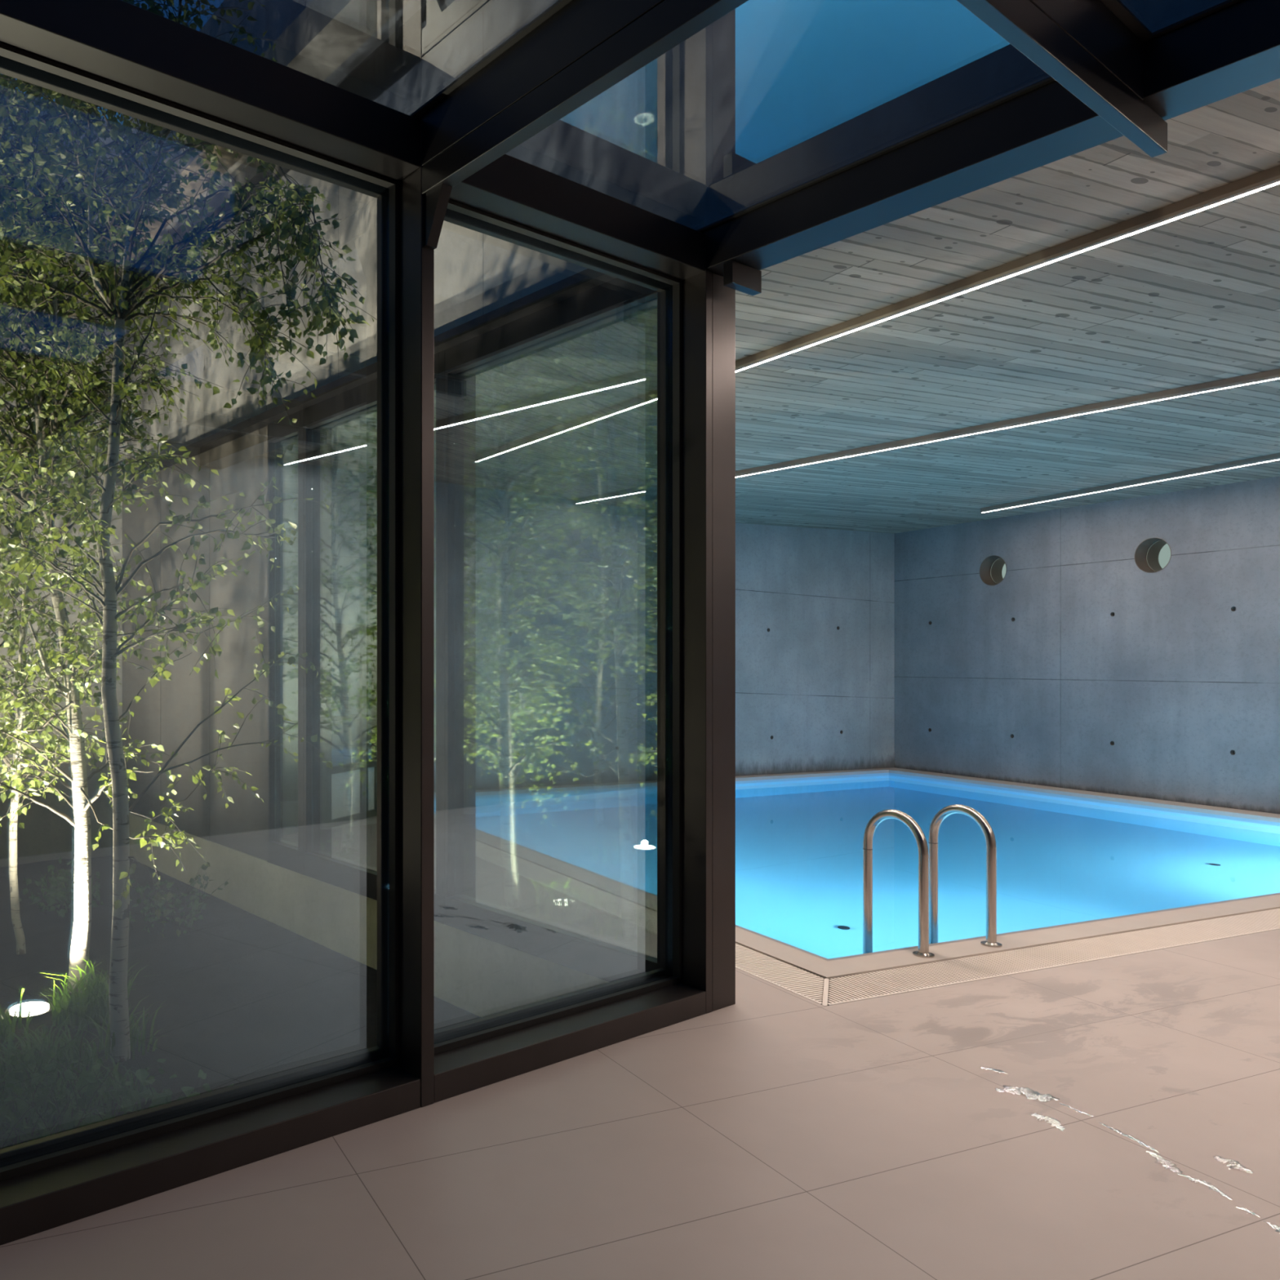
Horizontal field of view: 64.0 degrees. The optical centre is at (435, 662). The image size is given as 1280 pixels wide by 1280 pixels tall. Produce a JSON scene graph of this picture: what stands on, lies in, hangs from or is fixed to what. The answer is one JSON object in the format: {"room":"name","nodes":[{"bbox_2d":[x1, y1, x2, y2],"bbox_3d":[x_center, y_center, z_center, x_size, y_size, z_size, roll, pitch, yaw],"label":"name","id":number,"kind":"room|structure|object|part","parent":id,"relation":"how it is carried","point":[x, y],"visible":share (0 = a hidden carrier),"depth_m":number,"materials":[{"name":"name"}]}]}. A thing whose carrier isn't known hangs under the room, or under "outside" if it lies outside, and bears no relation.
{"room":"indoor swimming pool","nodes":[
{"label":"indoor swimming pool","id":0,"kind":"room"},
{"bbox_2d":[0,88,152,867],"bbox_3d":[-7.159,-1.770,7.763,10.150,7.760,0.301,0,0,-37],"label":"wall","id":1,"kind":"structure","parent":0,"point":[46,835],"depth_m":10.10,"materials":[{"name":"concrete"}]},
{"bbox_2d":[280,493,894,801],"bbox_3d":[1.629,-0.120,12.727,10.789,3.740,0.501,0,0,-22],"label":"wall","id":2,"kind":"structure","parent":0,"point":[566,602],"depth_m":12.68,"materials":[{"name":"concrete"}]},
{"bbox_2d":[122,426,279,860],"bbox_3d":[-2.256,-0.150,9.109,0.090,3.400,3.360,0,0,-37],"label":"wall panels","id":3,"kind":"object","parent":2,"relation":"attached to","point":[165,714],"visible":0.71,"depth_m":8.66,"materials":[{"name":"grey concrete"}]},
{"bbox_2d":[128,813,608,1017],"bbox_3d":[-1.024,1.832,7.540,0.220,0.556,7.330,0,0,-37],"label":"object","id":4,"kind":"structure","parent":2,"relation":"attached to","point":[478,975],"depth_m":6.82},
{"bbox_2d":[0,800,1279,1279],"bbox_3d":[1.615,1.550,4.717,16.920,0.001,14.302,0,0,-22],"label":"floor","id":5,"kind":"structure","parent":0,"point":[775,1133],"depth_m":3.09,"materials":[{"name":"tile"}]},
{"bbox_2d":[0,0,420,1245],"bbox_3d":[-0.742,-0.170,3.095,1.541,3.440,0.235,0,0,-37],"label":"window","id":6,"kind":"structure","parent":5,"relation":"on","point":[120,56],"depth_m":3.15,"materials":[{"name":"brown metal"}]},
{"bbox_3d":[-0.742,-1.792,3.095,1.541,0.195,0.235,0,0,-37],"label":"head frame","id":7,"kind":"part","parent":6,"relation":"part of","materials":[{"name":"metal"}]},
{"bbox_2d":[299,408,331,875],"bbox_3d":[-0.887,-0.170,7.342,0.234,3.440,0.058,0,0,-37],"label":"steel post","id":8,"kind":"object","parent":5,"relation":"on","point":[321,436],"visible":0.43,"depth_m":7.33,"materials":[{"name":"black metal"}]},
{"bbox_2d":[331,622,377,827],"bbox_3d":[-0.903,0.590,9.530,0.120,1.920,1.250,0,0,28],"label":"window pane","id":9,"kind":"object","parent":5,"relation":"on","point":[353,784],"visible":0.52,"depth_m":9.80,"materials":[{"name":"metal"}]},
{"bbox_3d":[-0.898,1.265,9.539,0.016,0.430,1.150,0,0,28],"label":"panel","id":10,"kind":"part","parent":9,"relation":"part of","materials":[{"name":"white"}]},
{"bbox_2d":[387,120,452,1106],"bbox_3d":[-0.067,-0.170,3.527,0.056,3.440,0.345,0,0,-37],"label":"steel post","id":11,"kind":"object","parent":5,"relation":"on","point":[421,216],"visible":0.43,"depth_m":3.49,"materials":[{"name":"brown metal"}]},
{"bbox_2d":[422,0,748,194],"bbox_3d":[1.509,-1.768,1.403,0.062,0.275,5.156,0,0,-37],"label":"roof beam","id":12,"kind":"structure","parent":11,"relation":"on","point":[587,47],"depth_m":2.94,"materials":[{"name":"metal"}]},
{"bbox_2d":[697,76,1055,232],"bbox_3d":[1.014,-1.916,3.373,1.552,0.020,1.850,0,0,-37],"label":"window","id":13,"kind":"structure","parent":12,"relation":"on","point":[1049,80],"depth_m":3.69,"materials":[{"name":"black metal"}]},
{"bbox_2d":[956,0,1167,157],"bbox_3d":[1.646,-1.768,2.690,1.691,0.275,0.045,0,0,-37],"label":"roof beam","id":14,"kind":"structure","parent":12,"relation":"attached to","point":[1082,45],"depth_m":2.81,"materials":[{"name":"metal"}]},
{"bbox_2d":[1100,0,1243,43],"bbox_3d":[2.066,-1.916,1.956,1.552,0.020,1.680,0,0,-37],"label":"window","id":15,"kind":"structure","parent":12,"relation":"on","point":[1117,7],"depth_m":2.94,"materials":[{"name":"black metal"}]},
{"bbox_2d":[439,350,475,924],"bbox_3d":[0.129,-0.170,5.973,0.234,3.440,0.058,0,0,-37],"label":"steel post","id":16,"kind":"object","parent":5,"relation":"on","point":[464,383],"visible":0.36,"depth_m":5.95,"materials":[{"name":"black metal"}]},
{"bbox_2d":[669,270,735,1013],"bbox_3d":[1.208,-0.091,4.538,0.211,3.282,0.230,0,0,-37],"label":"post","id":17,"kind":"object","parent":5,"relation":"on","point":[708,305],"visible":0.73,"depth_m":4.44,"materials":[{"name":"brown metal"}]},
{"bbox_3d":[1.141,-0.091,4.488,0.044,3.282,0.230,0,0,-37],"label":"plate","id":18,"kind":"part","parent":17,"relation":"part of","materials":[{"name":"brown metal"}]},
{"bbox_2d":[434,770,1279,826],"bbox_3d":[4.273,2.225,9.723,7.550,1.349,6.670,0,0,-22],"label":"basin","id":19,"kind":"object","parent":5,"relation":"in","point":[589,789],"visible":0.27,"depth_m":12.21,"materials":[{"name":"stone"}]},
{"bbox_2d":[434,775,1279,959],"bbox_3d":[4.273,2.272,9.723,7.554,1.315,6.674,0,0,-22],"label":"pool water","id":20,"kind":"object","parent":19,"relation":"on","point":[799,843],"visible":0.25,"depth_m":8.37,"materials":[{"name":"blue liquid"}]},
{"bbox_2d":[434,767,1279,819],"bbox_3d":[4.383,1.604,9.876,7.864,0.132,6.864,0,0,-22],"label":"pool coping","id":21,"kind":"object","parent":19,"relation":"on","point":[1237,811],"visible":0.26,"depth_m":12.24,"materials":[{"name":"stone"}]},
{"bbox_2d":[434,813,1279,979],"bbox_3d":[4.314,1.597,9.711,8.117,0.106,7.117,0,0,-22],"label":"pool coping","id":22,"kind":"object","parent":19,"relation":"on","point":[842,966],"visible":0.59,"depth_m":5.71,"materials":[{"name":"stone"}]},
{"bbox_2d":[862,804,1002,958],"bbox_3d":[2.734,1.676,5.514,0.606,1.748,0.480,0,0,-22],"label":"pool ladder","id":23,"kind":"object","parent":22,"relation":"attached to","point":[927,854],"visible":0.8,"depth_m":5.45,"materials":[{"name":"metal"}]},
{"bbox_3d":[2.502,1.676,5.419,0.051,1.748,0.427,0,0,-22],"label":"handrail","id":24,"kind":"part","parent":23,"relation":"part of","materials":[{"name":"metal"}]},
{"bbox_3d":[2.966,1.676,5.610,0.051,1.748,0.427,0,0,-22],"label":"handrail","id":25,"kind":"part","parent":23,"relation":"part of","materials":[{"name":"metal"}]},
{"bbox_2d":[981,1066,1008,1074],"bbox_3d":[2.123,1.546,3.773,0.037,0.005,0.094,0,0,-43],"label":"puddle","id":26,"kind":"object","parent":5,"relation":"on","point":[994,1069],"visible":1,"depth_m":3.77,"materials":[{"name":"liquid"}]},
{"bbox_2d":[995,1085,1059,1102],"bbox_3d":[2.128,1.544,3.574,0.196,0.010,0.106,0,0,39],"label":"puddle","id":27,"kind":"object","parent":5,"relation":"on","point":[1017,1090],"visible":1,"depth_m":3.57,"materials":[{"name":"liquid"}]},
{"bbox_2d":[1030,1112,1065,1131],"bbox_3d":[2.071,1.545,3.355,0.068,0.009,0.127,0,0,-28],"label":"puddle","id":28,"kind":"object","parent":5,"relation":"on","point":[1035,1114],"visible":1,"depth_m":3.36,"materials":[{"name":"liquid"}]},
{"bbox_2d":[1059,1102,1093,1116],"bbox_3d":[2.215,1.548,3.442,0.020,0.003,0.118,0,0,-23],"label":"puddle","id":29,"kind":"object","parent":5,"relation":"on","point":[1068,1106],"visible":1,"depth_m":3.44,"materials":[{"name":"liquid"}]},
{"bbox_2d":[1099,1122,1159,1153],"bbox_3d":[2.264,1.547,3.244,0.024,0.003,0.222,0,0,-15],"label":"puddle","id":30,"kind":"object","parent":5,"relation":"on","point":[1111,1128],"visible":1,"depth_m":3.24,"materials":[{"name":"liquid"}]},
{"bbox_2d":[1146,1151,1182,1175],"bbox_3d":[2.254,1.545,3.073,0.056,0.008,0.153,0,0,0],"label":"puddle","id":31,"kind":"object","parent":5,"relation":"on","point":[1153,1153],"visible":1,"depth_m":3.07,"materials":[{"name":"liquid"}]},
{"bbox_2d":[1182,1174,1231,1199],"bbox_3d":[2.287,1.547,2.939,0.047,0.004,0.147,0,0,-20],"label":"puddle","id":32,"kind":"object","parent":5,"relation":"on","point":[1197,1180],"visible":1,"depth_m":2.95,"materials":[{"name":"liquid"}]},
{"bbox_2d":[1213,1155,1253,1173],"bbox_3d":[2.458,1.545,3.065,0.066,0.008,0.105,0,0,0],"label":"puddle","id":33,"kind":"object","parent":5,"relation":"on","point":[1219,1157],"visible":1,"depth_m":3.06,"materials":[{"name":"liquid"}]},
{"bbox_2d":[1236,1206,1258,1217],"bbox_3d":[2.292,1.547,2.802,0.023,0.003,0.057,0,0,-10],"label":"puddle","id":34,"kind":"object","parent":5,"relation":"on","point":[1242,1208],"visible":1,"depth_m":2.80,"materials":[{"name":"liquid"}]},
{"bbox_2d":[1262,1221,1279,1231],"bbox_3d":[2.299,1.547,2.709,0.025,0.003,0.089,0,0,7],"label":"puddle","id":35,"kind":"object","parent":5,"relation":"on","point":[1273,1226],"visible":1,"depth_m":2.73,"materials":[{"name":"liquid"}]},
{"bbox_2d":[124,0,1226,472],"bbox_3d":[0.649,-3.780,5.462,0.350,3.740,12.700,0,0,-37],"label":"wall","id":36,"kind":"structure","parent":0,"point":[770,99],"depth_m":4.79,"materials":[{"name":"concrete"}]},
{"bbox_2d":[100,0,409,265],"bbox_3d":[-1.206,-4.300,7.415,0.299,0.260,7.348,0,0,-37],"label":"trim","id":37,"kind":"structure","parent":36,"relation":"attached to","point":[326,33],"depth_m":6.77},
{"bbox_2d":[267,410,299,873],"bbox_3d":[-1.060,-0.170,7.575,0.234,3.440,0.520,0,0,-37],"label":"window","id":38,"kind":"structure","parent":36,"relation":"in","point":[282,855],"depth_m":7.69,"materials":[{"name":"metal"}]},
{"bbox_2d":[115,268,616,485],"bbox_3d":[-1.149,-1.881,7.478,0.135,0.062,7.280,0,0,-37],"label":"window frame","id":39,"kind":"structure","parent":36,"relation":"attached to","point":[584,280],"depth_m":5.80,"materials":[{"name":"metal"}]},
{"bbox_2d":[303,352,439,922],"bbox_3d":[-0.379,-0.170,6.657,0.234,3.440,1.645,0,0,-37],"label":"window","id":40,"kind":"structure","parent":36,"relation":"in","point":[361,401],"depth_m":7.00,"materials":[{"name":"metal"}]},
{"bbox_2d":[444,277,660,982],"bbox_3d":[0.638,-0.170,5.286,0.234,3.440,1.650,0,0,-37],"label":"window","id":41,"kind":"structure","parent":36,"relation":"in","point":[613,301],"depth_m":5.33,"materials":[{"name":"metal"}]},
{"bbox_2d":[434,154,706,1102],"bbox_3d":[0.523,-0.170,4.033,1.491,3.440,0.235,0,0,-37],"label":"window","id":42,"kind":"structure","parent":36,"relation":"in","point":[510,199],"depth_m":4.10,"materials":[{"name":"brown metal"}]},
{"bbox_3d":[0.523,-1.792,4.033,1.491,0.195,0.235,0,0,-37],"label":"head frame","id":43,"kind":"part","parent":42,"relation":"part of","materials":[{"name":"metal"}]},
{"bbox_2d":[280,78,1279,533],"bbox_3d":[4.039,-2.065,7.005,10.693,0.350,12.585,0,0,-22],"label":"ceiling","id":44,"kind":"structure","parent":0,"point":[1193,299],"depth_m":6.48,"materials":[{"name":"grey wood"}]},
{"bbox_2d":[475,164,1279,462],"bbox_3d":[2.598,-1.861,4.955,0.057,0.056,9.421,0,0,-28],"label":"light strip","id":45,"kind":"object","parent":44,"relation":"attached to","point":[1270,177],"visible":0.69,"depth_m":4.80,"materials":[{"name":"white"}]},
{"bbox_2d":[702,0,1279,276],"bbox_3d":[2.743,-1.821,2.464,0.208,0.169,5.390,0,0,-37],"label":"beam","id":46,"kind":"structure","parent":44,"relation":"attached to","point":[1233,50],"depth_m":3.44,"materials":[{"name":"metal"}]},
{"bbox_2d":[723,260,761,295],"bbox_3d":[1.344,-1.683,4.354,0.207,0.097,0.047,0,0,-37],"label":"beam","id":47,"kind":"structure","parent":46,"relation":"attached to","point":[737,276],"depth_m":4.32,"materials":[{"name":"metal"}]},
{"bbox_2d":[735,368,1279,477],"bbox_3d":[5.279,-1.861,6.638,0.058,0.056,8.843,0,0,-36],"label":"light strip","id":48,"kind":"object","parent":44,"relation":"attached to","point":[1272,375],"visible":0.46,"depth_m":7.58,"materials":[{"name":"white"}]},
{"bbox_2d":[980,453,1279,512],"bbox_3d":[7.853,-1.861,8.175,0.056,0.056,8.328,0,0,-16],"label":"light strip","id":49,"kind":"object","parent":44,"relation":"attached to","point":[1268,458],"visible":1,"depth_m":10.19,"materials":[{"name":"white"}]},
{"bbox_2d":[894,475,1279,813],"bbox_3d":[8.916,-0.120,9.861,0.500,3.740,10.353,0,0,-22],"label":"wall","id":50,"kind":"structure","parent":0,"point":[1086,668],"depth_m":11.76,"materials":[{"name":"concrete"}]},
{"bbox_2d":[979,555,1006,585],"bbox_3d":[7.516,-1.210,13.148,0.423,0.398,0.398,0,0,-22],"label":"porthole","id":51,"kind":"object","parent":50,"relation":"attached to","point":[993,570],"visible":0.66,"depth_m":13.29,"materials":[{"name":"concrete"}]},
{"bbox_3d":[7.707,-1.210,13.226,0.001,0.386,0.386,0,0,-22],"label":"glass pane","id":52,"kind":"part","parent":51,"relation":"part of","materials":[{"name":"glass"}]},
{"bbox_2d":[1133,537,1171,573],"bbox_3d":[8.280,-1.210,11.294,0.423,0.398,0.398,0,0,-22],"label":"porthole","id":53,"kind":"object","parent":50,"relation":"attached to","point":[1152,555],"visible":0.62,"depth_m":11.45,"materials":[{"name":"metal"}]},
{"bbox_3d":[8.471,-1.210,11.373,0.001,0.386,0.386,0,0,-22],"label":"glass pane","id":54,"kind":"part","parent":53,"relation":"part of","materials":[{"name":"glass"}]},
{"bbox_3d":[4.233,1.620,9.515,8.423,0.139,7.423,0,0,-22],"label":"trim","id":55,"kind":"structure","parent":0,"visible":0},
{"bbox_2d":[434,824,435,838],"bbox_3d":[0.001,1.560,9.130,0.294,0.021,0.988,0,0,-22],"label":"grate","id":56,"kind":"object","parent":55,"relation":"in","point":[434,824],"visible":0.02,"depth_m":9.12,"materials":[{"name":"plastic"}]},
{"bbox_2d":[475,840,523,862],"bbox_3d":[0.378,1.560,8.214,0.294,0.021,0.988,0,0,-22],"label":"grate","id":57,"kind":"object","parent":55,"relation":"in","point":[488,853],"visible":0.58,"depth_m":8.00,"materials":[{"name":"plastic"}]},
{"bbox_2d":[491,859,590,889],"bbox_3d":[0.755,1.560,7.299,0.294,0.021,0.988,0,0,-22],"label":"grate","id":58,"kind":"object","parent":55,"relation":"in","point":[553,880],"visible":0.82,"depth_m":7.25,"materials":[{"name":"plastic"}]},
{"bbox_2d":[554,885,657,924],"bbox_3d":[1.132,1.560,6.384,0.294,0.021,0.988,0,0,-22],"label":"grate","id":59,"kind":"object","parent":55,"relation":"in","point":[628,911],"visible":0.77,"depth_m":6.35,"materials":[{"name":"plastic"}]},
{"bbox_2d":[636,922,795,973],"bbox_3d":[1.509,1.560,5.468,0.294,0.021,0.988,0,0,-22],"label":"grate","id":60,"kind":"object","parent":55,"relation":"in","point":[748,961],"visible":0.38,"depth_m":5.16,"materials":[{"name":"plastic"}]},
{"bbox_2d":[749,967,826,1005],"bbox_3d":[1.796,1.560,4.774,0.300,0.021,0.506,0,0,-22],"label":"grate","id":61,"kind":"object","parent":55,"relation":"in","point":[812,987],"visible":0.78,"depth_m":4.82,"materials":[{"name":"plastic"}]},
{"bbox_2d":[824,973,906,1005],"bbox_3d":[1.931,1.560,4.718,0.506,0.021,0.300,0,0,-22],"label":"grate","id":62,"kind":"object","parent":55,"relation":"in","point":[848,988],"visible":0.83,"depth_m":4.70,"materials":[{"name":"plastic"}]},
{"bbox_2d":[860,951,1052,991],"bbox_3d":[2.626,1.560,5.003,0.988,0.021,0.294,0,0,-22],"label":"grate","id":63,"kind":"object","parent":55,"relation":"in","point":[933,975],"visible":0.85,"depth_m":4.98,"materials":[{"name":"plastic"}]},
{"bbox_2d":[1001,933,1177,967],"bbox_3d":[3.541,1.560,5.381,0.988,0.021,0.294,0,0,-22],"label":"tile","id":64,"kind":"object","parent":55,"relation":"in","point":[1068,953],"visible":0.86,"depth_m":5.36,"materials":[{"name":"plastic"}]},
{"bbox_2d":[1124,915,1279,946],"bbox_3d":[4.456,1.560,5.758,0.988,0.021,0.294,0,0,-22],"label":"grate","id":65,"kind":"object","parent":55,"relation":"in","point":[1193,932],"visible":0.84,"depth_m":5.74,"materials":[{"name":"plastic"}]},
{"bbox_2d":[1231,908,1279,926],"bbox_3d":[5.372,1.560,6.135,0.988,0.021,0.294,0,0,-22],"label":"grate","id":66,"kind":"object","parent":55,"relation":"in","point":[1272,917],"visible":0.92,"depth_m":6.05,"materials":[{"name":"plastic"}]},
{"label":"outside","id":67,"kind":"structure","parent":0,"visible":0},
{"bbox_2d":[0,855,480,1146],"bbox_3d":[-5.092,2.010,4.565,9.860,0.061,7.400,0,0,-37],"label":"ground","id":68,"kind":"structure","parent":67,"point":[251,997],"depth_m":6.18,"materials":[{"name":"concrete"}]},
{"bbox_2d":[0,988,39,1044],"bbox_3d":[-2.315,1.913,5.353,0.429,0.194,0.415,0,0,-38],"label":"grass tuft","id":69,"kind":"object","parent":68,"relation":"on","point":[7,1020],"visible":0.9,"depth_m":5.35,"materials":[{"name":"green plant"}]},
{"bbox_2d":[4,1000,52,1024],"bbox_3d":[-2.316,1.999,5.665,0.260,0.062,0.260,0,0,-37],"label":"ground light","id":70,"kind":"object","parent":68,"relation":"on","point":[45,1011],"visible":0.66,"depth_m":5.62,"materials":[{"name":"metal"}]},
{"bbox_2d":[0,1065,86,1147],"bbox_3d":[-1.845,1.932,4.313,0.566,0.156,0.683,0,0,-33],"label":"leafy shrub","id":71,"kind":"object","parent":68,"relation":"on","point":[55,1092],"visible":0.26,"depth_m":4.26,"materials":[{"name":"green plant"}]},
{"bbox_2d":[0,1008,99,1095],"bbox_3d":[-1.951,1.913,4.808,0.733,0.195,0.661,0,0,-42],"label":"grass tuft","id":72,"kind":"object","parent":68,"relation":"on","point":[70,1054],"visible":0.61,"depth_m":4.89,"materials":[{"name":"green plant"}]},
{"bbox_2d":[21,864,96,895],"bbox_3d":[-3.220,1.900,8.680,0.718,0.220,0.536,0,0,0],"label":"leafy shrub","id":73,"kind":"object","parent":68,"relation":"on","point":[63,883],"visible":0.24,"depth_m":8.63,"materials":[{"name":"green plant"}]},
{"bbox_2d":[18,856,103,917],"bbox_3d":[-3.034,1.838,8.060,0.640,0.455,0.815,0,0,-37],"label":"leafy shrub","id":74,"kind":"object","parent":68,"relation":"on","point":[61,896],"visible":0.59,"depth_m":8.00,"materials":[{"name":"green plant"}]},
{"bbox_2d":[0,1010,124,1149],"bbox_3d":[-1.727,1.824,4.157,0.837,0.474,0.860,0,0,-24],"label":"grass tuft","id":75,"kind":"object","parent":68,"relation":"on","point":[9,1106],"visible":0.87,"depth_m":4.19,"materials":[{"name":"green plant"}]},
{"bbox_2d":[0,155,134,835],"bbox_3d":[-3.835,-1.215,8.049,1.997,6.458,2.497,0,0,27],"label":"birch tree","id":76,"kind":"object","parent":68,"relation":"on","point":[21,825],"visible":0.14,"depth_m":8.33,"materials":[{"name":"green plant"}]},
{"bbox_2d":[0,77,164,955],"bbox_3d":[-2.962,-1.453,6.866,2.109,6.847,1.805,0,0,31],"label":"birch tree","id":77,"kind":"object","parent":68,"relation":"on","point":[13,875],"visible":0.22,"depth_m":6.75,"materials":[{"name":"green plant"}]},
{"bbox_2d":[32,956,153,1031],"bbox_3d":[-1.942,1.873,5.591,0.610,0.273,0.727,0,0,21],"label":"grass tuft","id":78,"kind":"object","parent":68,"relation":"on","point":[89,1002],"visible":0.77,"depth_m":5.53,"materials":[{"name":"green plant"}]},
{"bbox_2d":[28,1054,159,1118],"bbox_3d":[-1.522,1.932,4.495,0.566,0.156,0.531,0,0,41],"label":"leafy shrub","id":79,"kind":"object","parent":68,"relation":"on","point":[117,1086],"visible":0.42,"depth_m":4.49,"materials":[{"name":"green plant"}]},
{"bbox_2d":[0,73,196,993],"bbox_3d":[-2.502,-1.961,6.156,2.326,7.930,2.072,0,0,0],"label":"birch tree","id":80,"kind":"object","parent":68,"relation":"on","point":[71,713],"visible":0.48,"depth_m":6.07,"materials":[{"name":"green plant"}]},
{"bbox_2d":[79,995,169,1062],"bbox_3d":[-1.623,1.901,5.112,0.505,0.219,0.584,0,0,0],"label":"grass tuft","id":81,"kind":"object","parent":68,"relation":"on","point":[133,1026],"visible":0.69,"depth_m":5.14,"materials":[{"name":"green plant"}]},
{"bbox_2d":[55,1058,233,1132],"bbox_3d":[-1.091,1.830,3.853,0.793,0.448,0.962,0,0,0],"label":"leafy shrub","id":82,"kind":"object","parent":68,"relation":"on","point":[132,1096],"visible":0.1,"depth_m":4.02,"materials":[{"name":"green plant"}]},
{"bbox_2d":[111,864,228,933],"bbox_3d":[-2.063,1.847,7.685,0.864,0.439,0.738,0,0,0],"label":"leafy shrub","id":83,"kind":"object","parent":68,"relation":"on","point":[177,902],"visible":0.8,"depth_m":7.66,"materials":[{"name":"green plant"}]},
{"bbox_2d":[0,0,377,1062],"bbox_3d":[-1.472,-1.168,5.368,2.387,6.464,1.921,0,0,-4],"label":"birch tree","id":84,"kind":"object","parent":68,"relation":"on","point":[119,306],"visible":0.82,"depth_m":5.09,"materials":[{"name":"green plant"}]},
{"label":"steel post","id":85,"kind":"object","parent":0,"visible":0},
{"bbox_3d":[0.225,-1.768,0.451,0.058,0.275,5.156,0,0,-37],"label":"roof beam","id":86,"kind":"structure","parent":85,"relation":"attached to","visible":0},
{"bbox_2d":[409,0,573,119],"bbox_3d":[-0.251,-1.916,2.434,1.599,0.020,1.850,0,0,-37],"label":"trim","id":87,"kind":"structure","parent":86,"relation":"on","point":[560,4],"depth_m":3.13,"materials":[{"name":"black metal"}]}
]}

